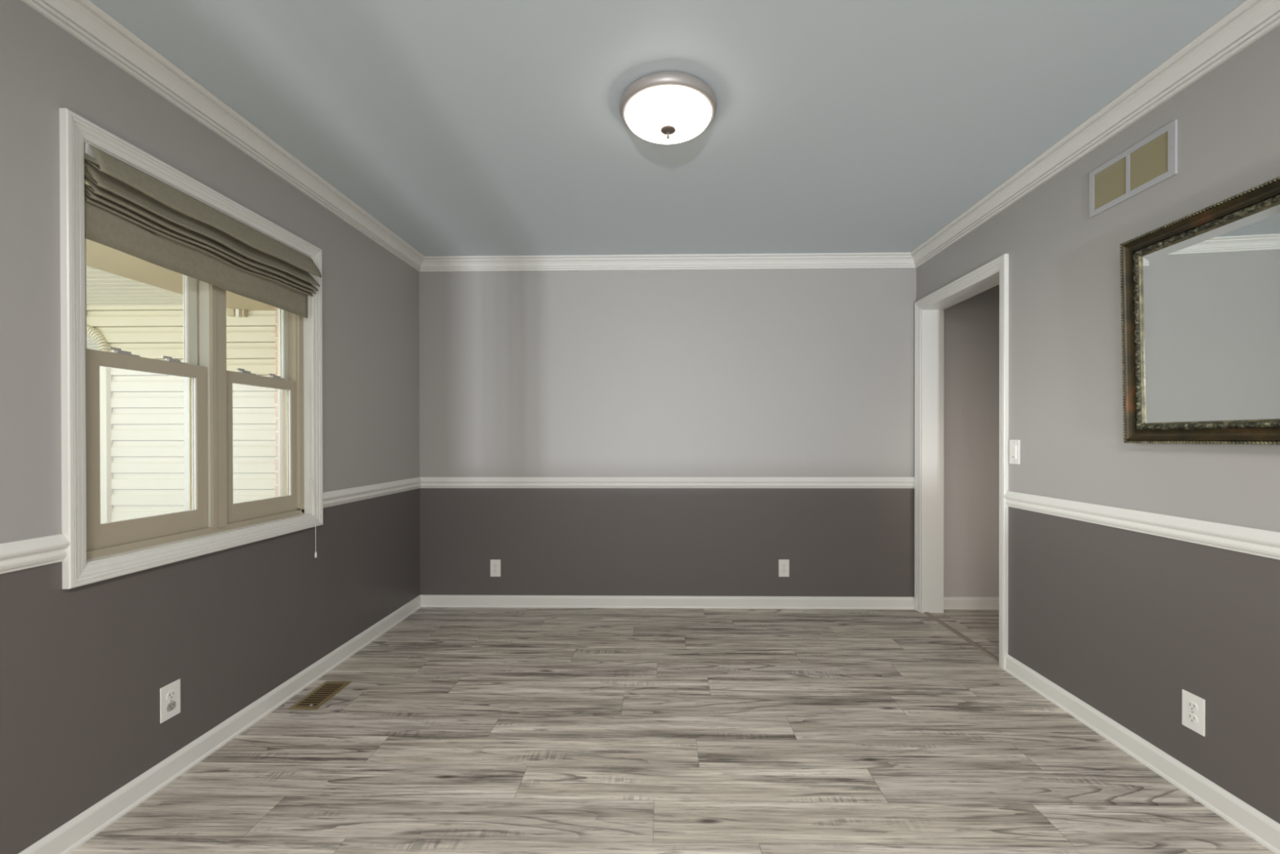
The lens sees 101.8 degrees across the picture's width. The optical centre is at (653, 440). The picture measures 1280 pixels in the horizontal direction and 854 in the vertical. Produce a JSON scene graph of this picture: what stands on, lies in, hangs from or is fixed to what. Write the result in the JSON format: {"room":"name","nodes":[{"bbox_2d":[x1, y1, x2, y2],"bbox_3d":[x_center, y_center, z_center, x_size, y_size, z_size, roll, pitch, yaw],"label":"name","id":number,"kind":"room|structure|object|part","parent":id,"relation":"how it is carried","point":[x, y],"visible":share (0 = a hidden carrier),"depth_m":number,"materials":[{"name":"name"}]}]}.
{"room":"dining room","nodes":[
{"label":"dining room","id":0,"kind":"room"},
{"bbox_2d":[86,266,182,306],"bbox_3d":[-3.499,-0.954,1.761,3.340,0.132,3.400,0,0,1],"label":"ceiling","id":1,"kind":"structure","parent":0,"point":[103,287],"depth_m":3.14,"materials":[{"name":"white plastic"}]},
{"bbox_2d":[85,181,275,311],"bbox_3d":[-2.309,-0.879,1.739,0.960,0.051,3.400,0,0,1],"label":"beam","id":2,"kind":"structure","parent":1,"relation":"attached to","point":[100,256],"depth_m":2.63,"materials":[{"name":"beige"}]},
{"bbox_2d":[86,305,278,521],"bbox_3d":[-3.465,0.173,3.516,3.340,3.000,0.139,0,0,1],"label":"wall","id":3,"kind":"structure","parent":0,"point":[147,415],"depth_m":3.44,"materials":[{"name":"beige plastic"}]},
{"bbox_2d":[86,324,112,523],"bbox_3d":[-3.810,-0.006,3.436,0.437,1.760,0.050,0,0,1],"label":"window","id":4,"kind":"structure","parent":3,"relation":"in","point":[105,378],"depth_m":3.42,"materials":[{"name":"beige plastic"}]},
{"bbox_2d":[226,307,247,317],"bbox_3d":[-2.729,-0.858,3.413,0.110,0.090,0.030,0,0,1],"label":"trim","id":5,"kind":"structure","parent":3,"relation":"attached to","point":[232,313],"depth_m":3.40,"materials":[{"name":"beige"}]},
{"bbox_2d":[0,0,420,853],"bbox_3d":[-1.774,-0.038,0.580,0.140,2.440,6.175,0,0,1],"label":"wall","id":6,"kind":"structure","parent":0,"point":[84,668],"depth_m":1.72,"materials":[{"name":"grey paint"}]},
{"bbox_2d":[0,107,323,589],"bbox_3d":[-1.804,-0.216,0.113,0.228,1.600,4.961,0,0,1],"label":"window","id":7,"kind":"structure","parent":6,"relation":"in","point":[210,522],"depth_m":1.94,"materials":[{"name":"white paint"}]},
{"bbox_3d":[-1.785,-0.550,1.801,0.032,0.615,0.428,0,0,1],"label":"sash","id":8,"kind":"part","parent":7,"relation":"part of","materials":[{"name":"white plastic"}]},
{"bbox_3d":[-1.748,0.027,1.803,0.032,0.621,0.428,0,0,1],"label":"sash","id":9,"kind":"part","parent":7,"relation":"part of","materials":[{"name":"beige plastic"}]},
{"bbox_3d":[-1.765,-0.263,2.041,0.100,1.254,1.006,0,0,1],"label":"frame","id":10,"kind":"part","parent":7,"relation":"part of","materials":[{"name":"beige plastic"}]},
{"bbox_2d":[84,142,321,557],"bbox_3d":[-1.661,-0.157,2.038,0.093,1.455,0.988,0,0,1],"label":"roman shade","id":11,"kind":"object","parent":7,"relation":"attached to","point":[127,210],"visible":0.99,"depth_m":1.86,"materials":[{"name":"fabric"}]},
{"bbox_3d":[-1.657,-0.191,2.512,0.012,1.010,0.032,0,0,1],"label":"pull cord","id":12,"kind":"part","parent":11,"relation":"part of","materials":[{"name":"white plastic"}]},
{"bbox_3d":[-1.648,-0.077,2.519,0.024,1.238,0.010,0,0,-21],"label":"pull cord","id":13,"kind":"part","parent":11,"relation":"part of","materials":[{"name":"white plastic"}]},
{"bbox_3d":[-1.776,-0.552,2.303,0.032,0.615,0.424,0,0,1],"label":"sash","id":14,"kind":"part","parent":7,"relation":"part of","materials":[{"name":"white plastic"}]},
{"bbox_3d":[-1.739,0.025,2.305,0.032,0.621,0.424,0,0,1],"label":"sash","id":15,"kind":"part","parent":7,"relation":"part of","materials":[{"name":"beige plastic"}]},
{"bbox_3d":[-1.848,-0.224,2.030,0.070,1.600,1.112,0,0,1],"label":"exterior trim","id":16,"kind":"part","parent":7,"relation":"part of","materials":[{"name":"white plastic"}]},
{"bbox_2d":[160,678,180,723],"bbox_3d":[-1.676,0.903,1.807,0.007,0.120,0.073,0,0,1],"label":"wall outlet","id":17,"kind":"object","parent":6,"relation":"attached to","point":[170,694],"visible":1,"depth_m":1.80,"materials":[{"name":"white plastic"}]},
{"bbox_2d":[166,700,176,711],"bbox_3d":[-1.674,0.923,1.807,0.003,0.028,0.034,0,0,1],"label":"socket","id":18,"kind":"object","parent":17,"relation":"attached to","point":[171,704],"depth_m":1.81,"materials":[{"name":"grey plastic"}]},
{"bbox_2d":[166,689,176,700],"bbox_3d":[-1.674,0.884,1.807,0.003,0.028,0.034,0,0,1],"label":"socket","id":19,"kind":"object","parent":17,"relation":"attached to","point":[171,694],"depth_m":1.81,"materials":[{"name":"grey plastic"}]},
{"bbox_2d":[17,595,421,853],"bbox_3d":[-1.692,1.141,0.654,0.018,0.082,6.035,0,0,1],"label":"baseboard","id":20,"kind":"structure","parent":6,"relation":"attached to","point":[77,831],"depth_m":1.88,"materials":[{"name":"white paint"}]},
{"bbox_2d":[21,0,424,271],"bbox_3d":[-1.666,-1.216,0.643,0.077,0.083,6.035,0,0,1],"label":"crown molding","id":21,"kind":"structure","parent":6,"relation":"attached to","point":[83,20],"depth_m":1.89,"materials":[{"name":"white paint"}]},
{"bbox_2d":[323,476,421,507],"bbox_3d":[-1.645,0.298,3.130,0.022,0.078,1.075,0,0,1],"label":"trim","id":22,"kind":"structure","parent":6,"relation":"attached to","point":[332,498],"depth_m":3.00,"materials":[{"name":"white paint"}]},
{"bbox_2d":[274,306,278,497],"bbox_3d":[-1.839,0.349,2.998,0.078,2.546,0.817,0,0,1],"label":"trim","id":23,"kind":"structure","parent":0,"point":[276,308],"depth_m":2.59,"materials":[{"name":"beige wood"}]},
{"bbox_2d":[90,0,1246,256],"bbox_3d":[0.030,-1.311,0.612,3.750,0.100,6.315,0,0,1],"label":"ceiling","id":24,"kind":"structure","parent":0,"point":[462,127],"depth_m":1.91,"materials":[{"name":"white paint"}]},
{"bbox_2d":[619,71,716,143],"bbox_3d":[0.056,-1.197,1.945,0.364,0.138,0.364,0,0,1],"label":"ceiling light","id":25,"kind":"object","parent":24,"relation":"attached to","point":[667,107],"visible":1,"depth_m":1.86,"materials":[{"name":"white glass"}]},
{"bbox_3d":[0.056,-1.191,1.945,0.322,0.057,0.322,0,0,1],"label":"lamp shade","id":26,"kind":"part","parent":25,"relation":"part of","materials":[{"name":"white glass"}]},
{"bbox_2d":[69,607,1275,853],"bbox_3d":[0.093,1.180,0.578,3.630,0.001,6.160,0,0,1],"label":"floor","id":27,"kind":"structure","parent":0,"point":[454,730],"depth_m":1.94,"materials":[{"name":"grey wood"}]},
{"bbox_2d":[287,680,351,709],"bbox_3d":[-1.532,1.169,2.403,0.130,0.010,0.262,0,0,1],"label":"floor vent","id":28,"kind":"object","parent":27,"relation":"in","point":[327,690],"visible":1,"depth_m":2.39,"materials":[{"name":"brown metal"}]},
{"bbox_2d":[418,268,999,596],"bbox_3d":[0.841,-0.054,3.690,5.254,2.440,0.140,0,0,1],"label":"wall","id":29,"kind":"structure","parent":0,"point":[730,372],"depth_m":3.63,"materials":[{"name":"grey paint"}]},
{"bbox_2d":[490,559,500,576],"bbox_3d":[-1.108,0.896,3.656,0.073,0.120,0.007,0,0,1],"label":"wall outlet","id":30,"kind":"object","parent":29,"relation":"attached to","point":[495,563],"visible":1,"depth_m":3.65,"materials":[{"name":"white plastic"}]},
{"bbox_2d":[420,594,914,608],"bbox_3d":[0.087,1.126,3.630,3.464,0.082,0.018,0,0,1],"label":"baseboard","id":31,"kind":"structure","parent":29,"relation":"attached to","point":[427,601],"depth_m":3.63,"materials":[{"name":"white paint"}]},
{"bbox_2d":[419,252,915,271],"bbox_3d":[0.086,-1.230,3.591,3.470,0.083,0.077,0,0,1],"label":"crown molding","id":32,"kind":"structure","parent":29,"relation":"attached to","point":[891,260],"depth_m":3.59,"materials":[{"name":"white paint"}]},
{"bbox_2d":[420,476,915,488],"bbox_3d":[0.082,0.293,3.625,3.456,0.078,0.022,0,0,1],"label":"trim","id":33,"kind":"structure","parent":29,"relation":"attached to","point":[426,482],"depth_m":3.62,"materials":[{"name":"white paint"}]},
{"bbox_2d":[778,559,789,576],"bbox_3d":[0.911,0.887,3.619,0.073,0.120,0.007,0,0,1],"label":"wall outlet","id":34,"kind":"object","parent":29,"relation":"attached to","point":[784,564],"visible":1,"depth_m":3.62,"materials":[{"name":"white plastic"}]},
{"bbox_2d":[943,596,999,609],"bbox_3d":[2.666,1.122,3.587,1.404,0.082,0.018,0,0,1],"label":"baseboard","id":35,"kind":"structure","parent":29,"relation":"attached to","point":[949,602],"depth_m":3.59,"materials":[{"name":"white paint"}]},
{"bbox_2d":[923,611,999,662],"bbox_3d":[1.845,1.164,3.116,0.040,0.006,0.812,0,0,1],"label":"trim","id":36,"kind":"structure","parent":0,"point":[956,632],"depth_m":3.07,"materials":[{"name":"grey wood"}]},
{"bbox_2d":[943,608,999,647],"bbox_3d":[2.670,1.168,2.433,1.454,0.001,2.355,0,0,1],"label":"floor","id":37,"kind":"structure","parent":0,"point":[984,623],"depth_m":3.36,"materials":[{"name":"grey wood"}]},
{"bbox_2d":[915,24,1279,823],"bbox_3d":[1.836,-0.043,0.513,0.140,2.440,6.175,0,0,1],"label":"wall","id":38,"kind":"structure","parent":0,"point":[1123,621],"depth_m":1.94,"materials":[{"name":"grey paint"}]},
{"bbox_2d":[914,253,1008,670],"bbox_3d":[1.876,0.108,3.115,0.164,2.117,0.947,0,0,1],"label":"door frame","id":39,"kind":"structure","parent":38,"relation":"in","point":[928,310],"depth_m":3.52,"materials":[{"name":"white paint"}]},
{"bbox_2d":[1009,440,1019,464],"bbox_3d":[1.800,0.056,2.591,0.009,0.120,0.072,0,0,1],"label":"light switch","id":40,"kind":"object","parent":38,"relation":"attached to","point":[1014,444],"visible":1,"depth_m":2.58,"materials":[{"name":"white plastic"}]},
{"bbox_2d":[910,0,1279,268],"bbox_3d":[1.727,-1.220,0.581,0.077,0.083,6.035,0,0,1],"label":"crown molding","id":41,"kind":"structure","parent":38,"relation":"attached to","point":[1251,20],"depth_m":1.92,"materials":[{"name":"white paint"}]},
{"bbox_2d":[1088,120,1177,217],"bbox_3d":[1.787,-1.003,1.952,0.008,0.184,0.357,0,0,1],"label":"air vent","id":42,"kind":"object","parent":38,"relation":"in","point":[1153,160],"visible":1,"depth_m":1.93,"materials":[{"name":"beige metal"}]},
{"bbox_3d":[1.789,-1.002,2.036,0.004,0.139,0.146,0,0,1],"label":"louvre panel","id":43,"kind":"part","parent":42,"relation":"part of","materials":[{"name":"beige metal"}]},
{"bbox_3d":[1.786,-1.002,1.874,0.004,0.139,0.148,0,0,1],"label":"louvre panel","id":44,"kind":"part","parent":42,"relation":"part of","materials":[{"name":"beige metal"}]},
{"bbox_2d":[1004,653,1279,853],"bbox_3d":[1.751,1.138,0.110,0.018,0.082,5.075,0,0,1],"label":"baseboard","id":45,"kind":"structure","parent":38,"relation":"attached to","point":[1261,828],"depth_m":1.82,"materials":[{"name":"white paint"}]},
{"bbox_2d":[1004,490,1279,559],"bbox_3d":[1.748,0.305,0.106,0.022,0.078,5.075,0,0,1],"label":"trim","id":46,"kind":"structure","parent":38,"relation":"attached to","point":[1260,542],"depth_m":1.82,"materials":[{"name":"white paint"}]},
{"bbox_2d":[1182,688,1204,736],"bbox_3d":[1.786,0.898,1.720,0.007,0.120,0.073,0,0,1],"label":"wall outlet","id":47,"kind":"object","parent":38,"relation":"attached to","point":[1193,705],"visible":1,"depth_m":1.72,"materials":[{"name":"white plastic"}]},
{"bbox_2d":[1186,712,1197,724],"bbox_3d":[1.784,0.918,1.720,0.003,0.028,0.034,0,0,1],"label":"socket","id":48,"kind":"object","parent":47,"relation":"attached to","point":[1192,717],"depth_m":1.72,"materials":[{"name":"grey plastic"}]},
{"bbox_2d":[1186,700,1198,711],"bbox_3d":[1.784,0.879,1.720,0.003,0.028,0.034,0,0,1],"label":"socket","id":49,"kind":"object","parent":47,"relation":"attached to","point":[1192,705],"depth_m":1.72,"materials":[{"name":"grey plastic"}]},
{"bbox_2d":[1119,176,1279,444],"bbox_3d":[1.748,-0.358,1.399,0.052,0.741,1.071,0,0,1],"label":"wall mirror","id":50,"kind":"object","parent":38,"relation":"attached to","point":[1201,291],"visible":1,"depth_m":1.64,"materials":[{"name":"brown metal"}]},
{"bbox_2d":[1142,204,1279,422],"bbox_3d":[1.748,-0.359,1.399,0.002,0.597,0.927,-1,0,1],"label":"mirror glass","id":51,"kind":"object","parent":50,"relation":"attached to","point":[1211,299],"depth_m":1.62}
]}

